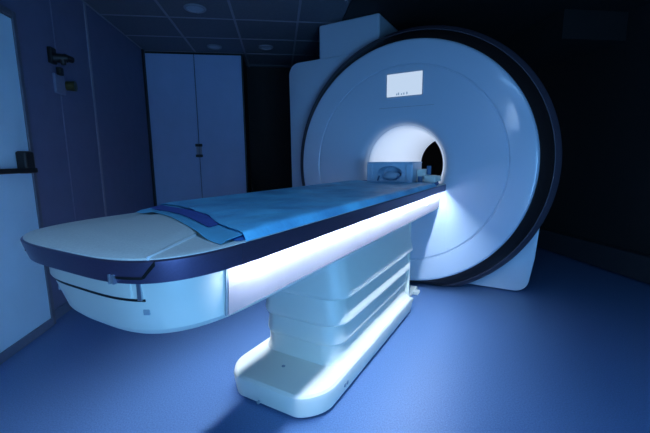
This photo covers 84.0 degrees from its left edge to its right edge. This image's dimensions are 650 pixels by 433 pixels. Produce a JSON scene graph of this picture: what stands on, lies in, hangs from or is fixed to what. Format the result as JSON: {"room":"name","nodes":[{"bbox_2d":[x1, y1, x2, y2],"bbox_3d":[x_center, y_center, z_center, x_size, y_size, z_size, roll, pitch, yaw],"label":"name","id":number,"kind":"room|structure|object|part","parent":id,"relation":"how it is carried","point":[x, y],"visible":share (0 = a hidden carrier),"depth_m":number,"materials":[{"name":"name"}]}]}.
{"room":"radiology room","nodes":[
{"label":"radiology room","id":0,"kind":"room"},
{"bbox_2d":[0,0,156,308],"bbox_3d":[-1.916,-0.440,1.840,0.122,2.534,7.100,-2,9,-7],"label":"wall","id":1,"kind":"structure","parent":0,"point":[117,68],"depth_m":2.99,"materials":[{"name":"paint"}]},
{"bbox_2d":[0,4,55,364],"bbox_3d":[-1.787,-0.157,1.756,0.101,2.000,1.198,-2,9,-7],"label":"door","id":2,"kind":"structure","parent":1,"relation":"in","point":[27,311],"depth_m":2.16,"materials":[{"name":"laminate"}]},
{"bbox_2d":[47,46,74,64],"bbox_3d":[-1.909,-1.152,2.615,0.121,0.117,0.125,-2,9,-7],"label":"wall bracket","id":3,"kind":"object","parent":1,"relation":"attached to","point":[54,58],"visible":1,"depth_m":2.58,"materials":[{"name":"black plastic"}]},
{"bbox_3d":[-1.951,-1.150,2.579,0.030,0.110,0.065,-2,9,-7],"label":"mount plate","id":4,"kind":"part","parent":3,"relation":"part of","materials":[{"name":"black plastic"}]},
{"bbox_3d":[-1.909,-1.140,2.604,0.089,0.065,0.064,-5,10,-28],"label":"arm","id":5,"kind":"part","parent":3,"relation":"part of","materials":[{"name":"black plastic"}]},
{"bbox_2d":[49,0,75,220],"bbox_3d":[-1.970,-0.569,2.748,0.004,2.359,0.010,-2,9,-7],"label":"trim","id":6,"kind":"structure","parent":1,"relation":"attached to","point":[49,0],"depth_m":2.73,"materials":[{"name":"white metal"}]},
{"bbox_2d":[55,301,71,319],"bbox_3d":[-2.038,0.532,3.592,0.018,0.075,2.250,-2,9,-7],"label":"baseboard","id":7,"kind":"structure","parent":1,"relation":"attached to","point":[65,307],"depth_m":2.62,"materials":[{"name":"plastic"}]},
{"bbox_2d":[52,67,77,94],"bbox_3d":[-1.948,-1.007,2.713,0.072,0.185,0.222,-2,9,-7],"label":"wall socket","id":8,"kind":"object","parent":1,"relation":"attached to","point":[59,84],"visible":1,"depth_m":2.66,"materials":[{"name":"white plastic"}]},
{"bbox_3d":[-1.962,-0.976,2.663,0.020,0.140,0.120,-2,9,-7],"label":"plate","id":9,"kind":"part","parent":8,"relation":"part of","materials":[{"name":"white plastic"}]},
{"bbox_3d":[-1.957,-1.005,2.782,0.061,0.076,0.076,-3,9,-16],"label":"knob","id":10,"kind":"part","parent":8,"relation":"part of","materials":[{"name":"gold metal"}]},
{"bbox_2d":[83,2,106,216],"bbox_3d":[-2.031,-0.645,3.239,0.007,2.359,0.030,-2,9,-7],"label":"trim","id":11,"kind":"structure","parent":1,"relation":"attached to","point":[84,4],"depth_m":3.18,"materials":[{"name":"white metal"}]},
{"bbox_2d":[141,49,156,205],"bbox_3d":[-2.188,-0.846,4.529,0.021,2.359,0.042,-2,9,-7],"label":"trim","id":12,"kind":"structure","parent":1,"relation":"attached to","point":[142,50],"depth_m":4.48,"materials":[{"name":"black plastic"}]},
{"bbox_2d":[81,0,350,67],"bbox_3d":[0.526,-1.710,1.953,4.831,0.100,6.900,-2,9,-7],"label":"ceiling","id":13,"kind":"structure","parent":0,"point":[291,27],"depth_m":3.59,"materials":[{"name":"tile"}]},
{"bbox_2d":[183,3,205,12],"bbox_3d":[-1.145,-1.831,3.179,0.190,0.012,0.190,-2,9,-7],"label":"recessed light","id":14,"kind":"object","parent":13,"relation":"in","point":[191,7],"visible":1,"depth_m":3.18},
{"bbox_2d":[207,44,221,49],"bbox_3d":[-1.302,-1.998,4.252,0.170,0.012,0.170,-2,9,-7],"label":"recessed light","id":15,"kind":"object","parent":13,"relation":"in","point":[210,46],"visible":1,"depth_m":4.24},
{"bbox_2d":[259,45,272,49],"bbox_3d":[-0.701,-2.008,4.287,0.170,0.012,0.170,-2,9,-7],"label":"recessed light","id":16,"kind":"object","parent":13,"relation":"in","point":[263,47],"visible":1,"depth_m":4.29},
{"bbox_2d":[501,9,628,71],"bbox_3d":[2.381,-1.850,3.963,0.648,0.252,1.380,-2,9,-7],"label":"duct","id":17,"kind":"object","parent":13,"relation":"attached to","point":[568,34],"visible":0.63,"depth_m":3.39,"materials":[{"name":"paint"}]},
{"bbox_2d":[0,247,649,432],"bbox_3d":[0.550,0.793,2.346,5.028,0.100,7.100,-2,9,-7],"label":"floor","id":18,"kind":"structure","parent":0,"point":[567,351],"depth_m":1.88,"materials":[{"name":"blue plastic"}]},
{"bbox_2d":[145,51,251,205],"bbox_3d":[-1.647,-0.875,4.939,1.170,2.432,0.646,-2,9,-7],"label":"closet","id":19,"kind":"object","parent":18,"relation":"on","point":[198,102],"visible":0.9,"depth_m":4.60,"materials":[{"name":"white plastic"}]},
{"bbox_3d":[-1.905,-0.835,4.619,0.570,2.356,0.020,-2,9,-7],"label":"door","id":20,"kind":"part","parent":19,"relation":"part of","materials":[{"name":"laminate"}]},
{"bbox_3d":[-1.332,-0.851,4.690,0.570,2.356,0.020,-2,9,-7],"label":"door","id":21,"kind":"part","parent":19,"relation":"part of","materials":[{"name":"laminate"}]},
{"bbox_2d":[20,184,445,417],"bbox_3d":[0.002,0.332,2.009,0.740,0.922,2.579,5,10,30],"label":"table","id":22,"kind":"object","parent":18,"relation":"on","point":[336,288],"visible":1,"depth_m":1.23,"materials":[{"name":"plastic"}]},
{"bbox_3d":[-0.578,0.084,0.946,0.730,0.052,0.250,5,10,30],"label":"rail","id":23,"kind":"part","parent":22,"relation":"part of","materials":[{"name":"plastic"}]},
{"bbox_2d":[154,180,438,240],"bbox_3d":[0.052,-0.132,2.030,0.716,0.016,2.295,5,10,30],"label":"mattress","id":24,"kind":"object","parent":22,"relation":"on","point":[239,238],"visible":0.07,"depth_m":0.90,"materials":[{"name":"blue fabric"}]},
{"bbox_2d":[137,204,242,243],"bbox_3d":[-0.371,-0.015,1.295,0.422,0.020,0.870,-8,12,-40],"label":"sheet","id":25,"kind":"object","parent":24,"relation":"on","point":[219,233],"visible":0.16,"depth_m":0.97,"materials":[{"name":"blue fabric"}]},
{"bbox_2d":[150,205,218,226],"bbox_3d":[-0.468,-0.011,1.238,0.104,0.007,0.587,-8,12,-39],"label":"folded cloth","id":26,"kind":"object","parent":25,"relation":"on","point":[202,218],"visible":0.9,"depth_m":1.21,"materials":[{"name":"blue fabric"}]},
{"bbox_2d":[161,180,435,240],"bbox_3d":[-0.017,-0.120,1.910,0.739,0.034,1.992,5,10,30],"label":"sheet","id":27,"kind":"object","parent":24,"relation":"on","point":[258,214],"visible":1,"depth_m":1.43,"materials":[{"name":"blue fabric"}]},
{"bbox_2d":[367,162,421,181],"bbox_3d":[0.559,-0.359,2.891,0.368,0.156,0.272,5,10,30],"label":"coil","id":28,"kind":"object","parent":24,"relation":"on","point":[376,171],"visible":0.91,"depth_m":2.80,"materials":[{"name":"plastic"}]},
{"bbox_2d":[417,166,437,182],"bbox_3d":[0.780,-0.325,2.758,0.150,0.125,0.090,5,10,30],"label":"connector","id":29,"kind":"object","parent":24,"relation":"on","point":[423,175],"visible":0.9,"depth_m":2.73,"materials":[{"name":"white plastic"}]},
{"bbox_2d":[424,175,437,182],"bbox_3d":[0.804,-0.287,2.744,0.090,0.055,0.080,5,10,30],"label":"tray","id":30,"kind":"object","parent":29,"relation":"on","point":[427,178],"depth_m":2.71,"materials":[{"name":"white plastic"}]},
{"bbox_3d":[0.339,0.018,1.899,0.010,0.142,2.340,5,10,30],"label":"panel","id":31,"kind":"part","parent":22,"relation":"part of","materials":[{"name":"white plastic"}]},
{"bbox_3d":[0.061,-0.095,2.052,0.740,0.052,2.329,5,10,30],"label":"rail","id":32,"kind":"part","parent":22,"relation":"part of","materials":[{"name":"plastic"}]},
{"bbox_3d":[0.408,0.268,2.715,0.472,0.584,0.018,5,10,30],"label":"post","id":33,"kind":"part","parent":22,"relation":"part of","materials":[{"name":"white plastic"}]},
{"bbox_3d":[0.510,0.629,2.970,0.375,0.029,0.480,5,10,30],"label":"docking rail","id":34,"kind":"part","parent":22,"relation":"part of","materials":[{"name":"white plastic"}]},
{"bbox_2d":[289,13,561,290],"bbox_3d":[0.992,-0.721,3.810,2.485,2.408,1.768,5,10,30],"label":"scanner","id":35,"kind":"object","parent":18,"relation":"on","point":[375,91],"visible":0.75,"depth_m":2.88,"materials":[{"name":"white plastic"}]},
{"bbox_2d":[247,67,442,191],"bbox_3d":[0.100,-1.043,5.583,4.828,2.534,0.122,-2,9,-7],"label":"wall","id":36,"kind":"structure","parent":0,"point":[268,88],"depth_m":5.38,"materials":[{"name":"paint"}]},
{"bbox_2d":[535,3,649,254],"bbox_3d":[2.993,-0.576,2.444,0.120,2.534,7.100,-2,9,-7],"label":"wall","id":37,"kind":"structure","parent":0,"point":[600,99],"depth_m":3.56,"materials":[{"name":"paint"}]},
{"bbox_2d":[342,0,649,42],"bbox_3d":[1.643,-1.687,2.099,2.579,0.015,6.900,-2,9,-7],"label":"ceiling","id":38,"kind":"structure","parent":37,"relation":"attached to","point":[500,20],"depth_m":3.26,"materials":[{"name":"paint"}]},
{"bbox_2d":[537,227,649,283],"bbox_3d":[2.873,0.514,2.802,0.090,0.230,3.900,-2,9,-7],"label":"baseboard","id":39,"kind":"structure","parent":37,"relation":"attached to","point":[629,263],"depth_m":3.59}
]}

